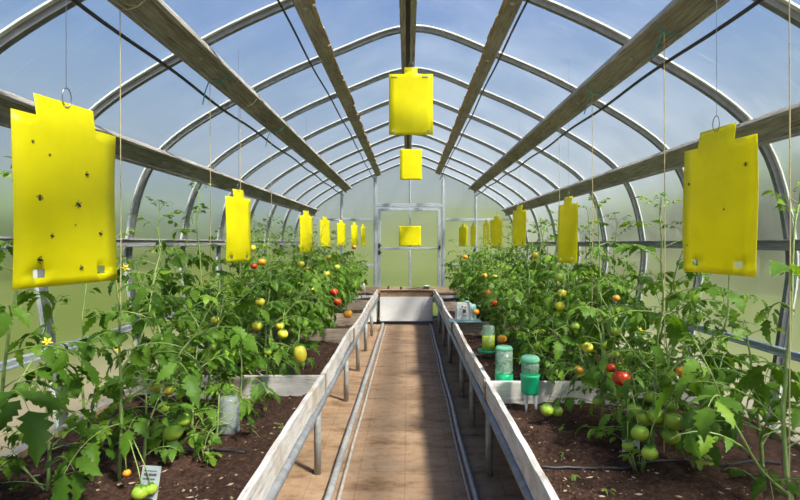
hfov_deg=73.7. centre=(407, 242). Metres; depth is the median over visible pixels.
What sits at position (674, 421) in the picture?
plant
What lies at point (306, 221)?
trap
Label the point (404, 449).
floor
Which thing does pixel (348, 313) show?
plant
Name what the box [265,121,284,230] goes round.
twine
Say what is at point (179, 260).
plant
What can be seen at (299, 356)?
plant
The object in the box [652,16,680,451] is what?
twine
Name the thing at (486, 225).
trap
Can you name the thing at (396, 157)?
hoop
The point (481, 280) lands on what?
plant
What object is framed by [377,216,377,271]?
hill
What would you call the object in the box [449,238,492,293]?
plant
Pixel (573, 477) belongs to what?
seedling
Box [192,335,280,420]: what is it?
plant
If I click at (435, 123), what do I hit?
hoop
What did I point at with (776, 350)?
rail
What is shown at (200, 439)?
plant
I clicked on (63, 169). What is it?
trap
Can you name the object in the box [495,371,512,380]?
cup
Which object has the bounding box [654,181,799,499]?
plant
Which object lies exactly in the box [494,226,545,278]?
plant
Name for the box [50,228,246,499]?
plant
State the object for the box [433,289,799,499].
raised bed
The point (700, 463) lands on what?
seedling
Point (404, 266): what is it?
door
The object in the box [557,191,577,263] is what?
trap
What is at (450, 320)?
tray
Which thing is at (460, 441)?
pipe
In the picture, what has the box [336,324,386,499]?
pipe
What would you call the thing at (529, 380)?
cup
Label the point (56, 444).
tube
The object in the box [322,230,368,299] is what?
plant
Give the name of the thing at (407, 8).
ridge beam
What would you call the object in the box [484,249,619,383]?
plant
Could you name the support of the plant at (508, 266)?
on the raised bed at (530, 440)
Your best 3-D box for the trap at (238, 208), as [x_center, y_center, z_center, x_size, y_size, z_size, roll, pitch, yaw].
[-1.049,-0.543,3.310,0.019,1.322,0.270,0,0,16]
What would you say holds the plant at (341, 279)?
on the raised bed at (260, 473)
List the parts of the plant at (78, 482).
flower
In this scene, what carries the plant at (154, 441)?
on the raised bed at (260, 473)
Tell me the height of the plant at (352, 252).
1.204 m
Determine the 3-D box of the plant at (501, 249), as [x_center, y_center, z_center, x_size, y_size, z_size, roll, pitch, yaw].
[1.560,0.384,8.134,0.753,1.327,0.816,0,0,0]
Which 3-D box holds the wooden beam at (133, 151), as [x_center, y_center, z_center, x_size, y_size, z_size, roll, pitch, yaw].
[-1.850,-0.615,4.585,0.136,0.151,12.270,0,0,0]
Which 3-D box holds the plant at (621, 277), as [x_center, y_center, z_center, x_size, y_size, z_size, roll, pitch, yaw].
[1.592,0.404,4.397,0.689,1.284,0.951,0,0,0]
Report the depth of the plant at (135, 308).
3.46 m
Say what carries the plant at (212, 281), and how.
on the raised bed at (260, 473)
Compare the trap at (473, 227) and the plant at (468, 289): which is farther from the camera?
the trap at (473, 227)
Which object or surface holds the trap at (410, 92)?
hanging from the ridge beam at (407, 8)
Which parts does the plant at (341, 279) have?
stem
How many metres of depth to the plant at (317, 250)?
8.51 m
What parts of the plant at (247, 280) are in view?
stem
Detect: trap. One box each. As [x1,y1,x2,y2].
[11,87,116,289]
[225,49,251,262]
[300,211,312,252]
[320,214,330,246]
[337,220,345,245]
[351,222,357,244]
[361,224,365,245]
[389,67,432,134]
[399,226,420,245]
[400,146,421,179]
[459,224,466,245]
[470,220,475,245]
[483,218,488,246]
[490,215,502,246]
[512,205,525,245]
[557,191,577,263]
[682,0,758,276]
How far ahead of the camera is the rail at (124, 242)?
4.57 m
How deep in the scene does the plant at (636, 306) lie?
3.85 m
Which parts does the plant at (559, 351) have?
stem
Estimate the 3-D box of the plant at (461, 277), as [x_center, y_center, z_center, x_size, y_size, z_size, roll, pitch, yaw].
[1.109,0.458,8.843,0.834,1.178,0.787,0,0,18]
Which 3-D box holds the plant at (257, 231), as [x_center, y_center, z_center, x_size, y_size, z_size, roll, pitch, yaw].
[-1.510,0.353,6.065,0.697,1.361,0.836,0,0,0]
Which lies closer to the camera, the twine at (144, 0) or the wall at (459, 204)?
the twine at (144, 0)
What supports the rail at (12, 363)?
attached to the hoop at (396, 165)
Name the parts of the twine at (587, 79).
cord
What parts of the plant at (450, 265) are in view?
stem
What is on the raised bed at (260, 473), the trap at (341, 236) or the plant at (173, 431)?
the plant at (173, 431)
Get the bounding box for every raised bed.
[0,289,378,499]
[355,287,460,323]
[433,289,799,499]
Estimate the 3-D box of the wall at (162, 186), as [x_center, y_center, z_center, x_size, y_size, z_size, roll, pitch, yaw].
[-2.024,0.443,4.600,0.223,2.213,12.400,0,0,0]
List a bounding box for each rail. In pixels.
[0,237,299,248]
[0,305,195,372]
[514,239,799,250]
[540,281,799,361]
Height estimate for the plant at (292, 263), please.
1.201 m
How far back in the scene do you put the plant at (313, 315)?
4.67 m
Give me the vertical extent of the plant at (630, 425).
0.626 m
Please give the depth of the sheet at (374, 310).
10.14 m
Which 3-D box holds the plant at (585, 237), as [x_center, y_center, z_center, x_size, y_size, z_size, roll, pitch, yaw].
[1.620,0.440,4.973,0.672,1.209,0.874,0,0,0]
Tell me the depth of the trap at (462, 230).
9.87 m
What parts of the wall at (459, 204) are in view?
post, rail, post, post, post, post, rail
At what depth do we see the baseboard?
2.94 m
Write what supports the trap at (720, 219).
hanging from the ceiling
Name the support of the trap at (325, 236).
hanging from the ceiling
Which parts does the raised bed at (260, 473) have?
leg, rail, leg, leg, leg, leg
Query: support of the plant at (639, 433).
on the raised bed at (530, 440)
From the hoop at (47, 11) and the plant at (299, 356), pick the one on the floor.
the hoop at (47, 11)
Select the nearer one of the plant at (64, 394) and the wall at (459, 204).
the plant at (64, 394)
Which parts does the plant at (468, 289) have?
stem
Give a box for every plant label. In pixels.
[141,465,161,499]
[622,440,639,451]
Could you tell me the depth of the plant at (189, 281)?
3.92 m
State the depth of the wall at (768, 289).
4.21 m
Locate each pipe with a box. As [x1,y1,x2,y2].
[323,323,383,499]
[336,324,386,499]
[429,325,470,499]
[430,323,478,499]
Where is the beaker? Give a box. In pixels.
[471,304,475,318]
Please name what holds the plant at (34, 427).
on the raised bed at (260, 473)
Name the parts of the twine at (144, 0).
cord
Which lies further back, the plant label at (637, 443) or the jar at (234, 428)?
the jar at (234, 428)
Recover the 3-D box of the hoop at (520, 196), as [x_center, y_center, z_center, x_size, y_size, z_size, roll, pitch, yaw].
[0.045,-0.041,8.820,4.343,3.183,0.080,0,0,0]
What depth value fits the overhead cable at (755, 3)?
2.86 m
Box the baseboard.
[4,353,198,455]
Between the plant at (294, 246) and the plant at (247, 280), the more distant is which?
the plant at (294, 246)
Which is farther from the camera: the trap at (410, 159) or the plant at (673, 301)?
the trap at (410, 159)
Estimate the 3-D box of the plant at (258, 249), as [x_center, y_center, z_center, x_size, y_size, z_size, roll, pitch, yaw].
[-1.502,0.377,6.557,0.723,1.369,0.815,0,0,0]
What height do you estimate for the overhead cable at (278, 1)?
0.027 m
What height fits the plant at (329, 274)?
1.243 m
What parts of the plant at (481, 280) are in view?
stem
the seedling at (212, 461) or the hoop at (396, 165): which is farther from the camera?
the hoop at (396, 165)
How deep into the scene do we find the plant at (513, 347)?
4.88 m
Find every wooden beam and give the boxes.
[0,89,318,215]
[107,0,351,192]
[292,0,380,176]
[435,0,522,174]
[468,0,729,192]
[501,102,799,215]
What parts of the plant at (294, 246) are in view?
stem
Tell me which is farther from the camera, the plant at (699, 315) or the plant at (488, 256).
the plant at (488, 256)
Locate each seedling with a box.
[195,442,222,466]
[569,474,578,480]
[599,488,615,495]
[618,444,645,472]
[684,448,713,470]
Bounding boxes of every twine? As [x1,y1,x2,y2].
[119,0,145,303]
[202,67,229,304]
[240,94,256,189]
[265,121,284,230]
[554,115,566,204]
[584,79,602,292]
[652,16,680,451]
[788,0,790,499]
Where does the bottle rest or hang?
on the raised bed at (530, 440)
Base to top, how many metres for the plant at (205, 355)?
0.993 m
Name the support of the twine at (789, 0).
hanging from the wooden beam at (679, 17)
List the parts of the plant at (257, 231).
stem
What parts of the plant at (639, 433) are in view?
stem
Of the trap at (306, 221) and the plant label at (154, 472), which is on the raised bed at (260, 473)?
the plant label at (154, 472)
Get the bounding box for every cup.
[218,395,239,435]
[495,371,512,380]
[520,372,539,394]
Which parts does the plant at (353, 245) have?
stem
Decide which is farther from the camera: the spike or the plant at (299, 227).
the plant at (299, 227)
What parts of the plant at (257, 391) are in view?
stem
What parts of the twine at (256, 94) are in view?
cord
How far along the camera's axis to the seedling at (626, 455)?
2.44 m
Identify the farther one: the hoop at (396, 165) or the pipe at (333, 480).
the hoop at (396, 165)
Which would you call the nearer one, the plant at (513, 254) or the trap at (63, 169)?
the trap at (63, 169)
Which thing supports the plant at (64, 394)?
on the raised bed at (260, 473)
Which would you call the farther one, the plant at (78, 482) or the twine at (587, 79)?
the twine at (587, 79)
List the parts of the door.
cross rail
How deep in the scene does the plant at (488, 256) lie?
6.88 m
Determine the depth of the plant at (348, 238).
9.77 m
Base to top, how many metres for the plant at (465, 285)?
1.137 m
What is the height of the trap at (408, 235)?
0.400 m
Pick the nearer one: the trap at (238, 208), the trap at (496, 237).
the trap at (238, 208)
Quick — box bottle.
[478,334,496,353]
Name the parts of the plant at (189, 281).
stem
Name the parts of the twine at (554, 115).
cord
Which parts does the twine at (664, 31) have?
cord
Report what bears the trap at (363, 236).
hanging from the ceiling
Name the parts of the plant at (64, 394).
stem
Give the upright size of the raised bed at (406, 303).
0.670 m
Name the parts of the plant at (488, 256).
stem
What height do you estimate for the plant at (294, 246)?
1.290 m
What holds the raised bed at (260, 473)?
on the floor
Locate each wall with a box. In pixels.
[0,126,309,455]
[306,166,515,319]
[511,136,799,439]
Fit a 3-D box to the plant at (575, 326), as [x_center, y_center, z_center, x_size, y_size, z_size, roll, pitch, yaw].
[1.253,0.364,3.459,0.556,1.364,0.754,0,0,-12]
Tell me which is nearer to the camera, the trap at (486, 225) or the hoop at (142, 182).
the hoop at (142, 182)
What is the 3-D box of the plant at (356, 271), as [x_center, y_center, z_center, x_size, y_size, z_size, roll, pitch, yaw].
[-1.102,0.483,8.224,0.804,1.124,0.882,0,0,0]
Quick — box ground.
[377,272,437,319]
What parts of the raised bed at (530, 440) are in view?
leg, leg, leg, leg, leg, rail, leg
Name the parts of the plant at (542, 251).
stem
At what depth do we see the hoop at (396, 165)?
10.72 m
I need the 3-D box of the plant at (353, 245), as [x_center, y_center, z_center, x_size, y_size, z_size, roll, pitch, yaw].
[-1.112,0.516,7.776,0.792,1.085,0.832,0,0,33]
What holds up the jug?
on the tray
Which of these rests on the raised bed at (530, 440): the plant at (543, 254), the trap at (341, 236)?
the plant at (543, 254)
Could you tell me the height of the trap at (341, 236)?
1.252 m
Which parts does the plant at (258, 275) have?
stem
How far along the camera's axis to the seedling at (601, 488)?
2.21 m
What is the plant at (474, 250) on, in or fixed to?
on the raised bed at (530, 440)
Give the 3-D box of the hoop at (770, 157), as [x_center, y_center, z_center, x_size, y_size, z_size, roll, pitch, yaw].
[0.045,-0.041,3.060,4.343,3.183,0.080,0,0,0]
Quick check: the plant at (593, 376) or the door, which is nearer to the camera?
the plant at (593, 376)
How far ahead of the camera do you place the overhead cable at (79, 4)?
2.87 m
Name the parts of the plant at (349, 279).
stem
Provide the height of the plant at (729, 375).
0.757 m
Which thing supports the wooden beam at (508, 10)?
attached to the hoop at (47, 11)
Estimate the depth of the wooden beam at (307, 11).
4.07 m
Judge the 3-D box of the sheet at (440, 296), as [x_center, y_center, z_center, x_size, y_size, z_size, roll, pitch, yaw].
[1.050,1.250,10.150,0.950,0.500,0.015,0,0,0]
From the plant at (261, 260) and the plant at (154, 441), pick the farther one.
the plant at (261, 260)
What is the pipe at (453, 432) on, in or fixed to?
on the floor
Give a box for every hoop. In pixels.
[0,0,799,53]
[33,0,798,427]
[123,24,702,377]
[178,67,646,352]
[215,99,608,308]
[246,121,579,315]
[263,135,557,290]
[279,144,541,286]
[292,155,528,263]
[302,163,517,262]
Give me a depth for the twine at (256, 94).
3.97 m
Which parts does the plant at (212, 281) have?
stem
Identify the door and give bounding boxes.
[378,204,440,318]
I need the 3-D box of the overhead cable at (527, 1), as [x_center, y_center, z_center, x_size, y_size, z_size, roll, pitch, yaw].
[0.630,-1.265,4.750,0.026,0.027,11.900,0,0,0]
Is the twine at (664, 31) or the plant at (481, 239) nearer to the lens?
the twine at (664, 31)
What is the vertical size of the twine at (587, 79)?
1.677 m
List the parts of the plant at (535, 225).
stem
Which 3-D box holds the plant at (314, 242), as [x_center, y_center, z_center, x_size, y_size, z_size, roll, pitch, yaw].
[-1.501,0.379,8.216,0.776,1.333,0.929,0,0,0]
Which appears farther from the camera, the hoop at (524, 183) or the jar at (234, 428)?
the hoop at (524, 183)
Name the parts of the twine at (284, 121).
cord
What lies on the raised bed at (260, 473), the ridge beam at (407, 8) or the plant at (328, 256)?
the plant at (328, 256)
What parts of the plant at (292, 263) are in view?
stem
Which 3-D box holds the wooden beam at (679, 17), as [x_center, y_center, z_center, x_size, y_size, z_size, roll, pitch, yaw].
[1.287,-1.070,4.585,0.161,0.126,12.270,0,0,0]
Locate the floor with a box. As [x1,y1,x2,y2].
[275,320,524,499]
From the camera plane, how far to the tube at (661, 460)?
2.47 m
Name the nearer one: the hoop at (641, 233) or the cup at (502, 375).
the cup at (502, 375)
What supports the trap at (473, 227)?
hanging from the ceiling
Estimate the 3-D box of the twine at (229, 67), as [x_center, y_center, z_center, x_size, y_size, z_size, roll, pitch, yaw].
[-1.213,-0.239,3.375,0.183,1.777,0.016,0,0,0]
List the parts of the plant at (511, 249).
stem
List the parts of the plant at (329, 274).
stem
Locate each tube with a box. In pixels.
[53,443,245,453]
[543,459,779,469]
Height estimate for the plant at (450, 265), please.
1.139 m
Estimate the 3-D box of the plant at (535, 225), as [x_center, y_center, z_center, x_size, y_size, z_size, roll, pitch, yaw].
[1.506,0.393,5.461,0.852,1.291,0.874,0,0,8]
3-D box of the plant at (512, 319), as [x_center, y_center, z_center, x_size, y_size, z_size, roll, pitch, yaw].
[1.036,0.372,4.307,0.854,1.318,0.953,0,0,0]
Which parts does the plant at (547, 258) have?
stem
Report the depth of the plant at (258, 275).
4.51 m
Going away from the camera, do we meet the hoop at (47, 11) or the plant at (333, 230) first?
the hoop at (47, 11)
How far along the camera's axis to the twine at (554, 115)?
4.45 m
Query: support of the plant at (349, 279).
on the raised bed at (260, 473)
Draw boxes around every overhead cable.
[70,0,343,195]
[277,0,375,181]
[439,0,528,179]
[476,0,763,195]
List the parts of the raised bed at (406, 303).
panel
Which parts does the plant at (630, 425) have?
stem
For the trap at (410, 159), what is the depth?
6.89 m
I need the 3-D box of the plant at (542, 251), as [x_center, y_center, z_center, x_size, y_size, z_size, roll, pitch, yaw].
[1.611,0.428,5.978,0.713,1.263,0.888,0,0,30]
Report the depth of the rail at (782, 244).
4.25 m
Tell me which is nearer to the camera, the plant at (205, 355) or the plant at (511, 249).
the plant at (205, 355)
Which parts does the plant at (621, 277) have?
stem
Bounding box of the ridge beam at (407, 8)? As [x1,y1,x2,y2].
[399,0,416,148]
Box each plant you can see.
[0,156,112,474]
[0,337,117,499]
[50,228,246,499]
[50,271,131,432]
[78,342,196,463]
[101,254,241,422]
[107,322,258,452]
[112,196,228,392]
[131,180,295,407]
[135,207,248,373]
[178,382,259,458]
[184,214,283,354]
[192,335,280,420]
[197,259,323,375]
[200,230,319,369]
[201,227,286,345]
[224,222,283,339]
[241,214,295,315]
[249,234,352,343]
[253,231,342,357]
[256,218,303,295]
[267,232,319,304]
[273,226,339,335]
[278,225,317,304]
[288,228,326,278]
[290,242,328,282]
[295,224,347,327]
[298,227,331,281]
[302,242,352,321]
[306,247,362,312]
[313,237,363,309]
[313,241,359,313]
[314,230,340,265]
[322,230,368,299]
[331,233,370,299]
[332,238,368,291]
[441,238,479,294]
[449,238,490,301]
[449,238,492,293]
[453,244,528,318]
[454,246,498,301]
[456,226,502,312]
[459,223,525,320]
[464,239,507,269]
[465,232,528,321]
[470,227,533,334]
[481,210,597,368]
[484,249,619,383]
[486,242,574,351]
[487,218,570,345]
[487,225,525,271]
[492,233,525,265]
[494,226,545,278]
[503,219,557,290]
[512,225,579,332]
[513,219,573,289]
[514,219,595,339]
[540,302,671,431]
[542,201,668,374]
[548,226,618,351]
[556,195,670,404]
[558,215,651,362]
[564,192,753,467]
[575,328,698,460]
[600,322,733,444]
[622,220,737,391]
[640,275,768,412]
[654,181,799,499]
[659,313,799,499]
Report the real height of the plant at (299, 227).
1.349 m
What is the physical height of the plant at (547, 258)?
1.296 m
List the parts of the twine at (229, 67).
cord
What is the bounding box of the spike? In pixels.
[520,372,539,411]
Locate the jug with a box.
[455,301,472,320]
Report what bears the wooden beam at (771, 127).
attached to the hoop at (396, 165)
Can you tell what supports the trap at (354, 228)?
hanging from the ceiling
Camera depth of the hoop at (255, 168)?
5.91 m
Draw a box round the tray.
[448,319,481,322]
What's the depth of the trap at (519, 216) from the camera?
5.31 m
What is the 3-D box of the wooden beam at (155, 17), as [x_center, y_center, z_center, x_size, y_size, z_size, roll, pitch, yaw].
[-1.197,-1.070,4.585,0.161,0.126,12.270,0,0,0]

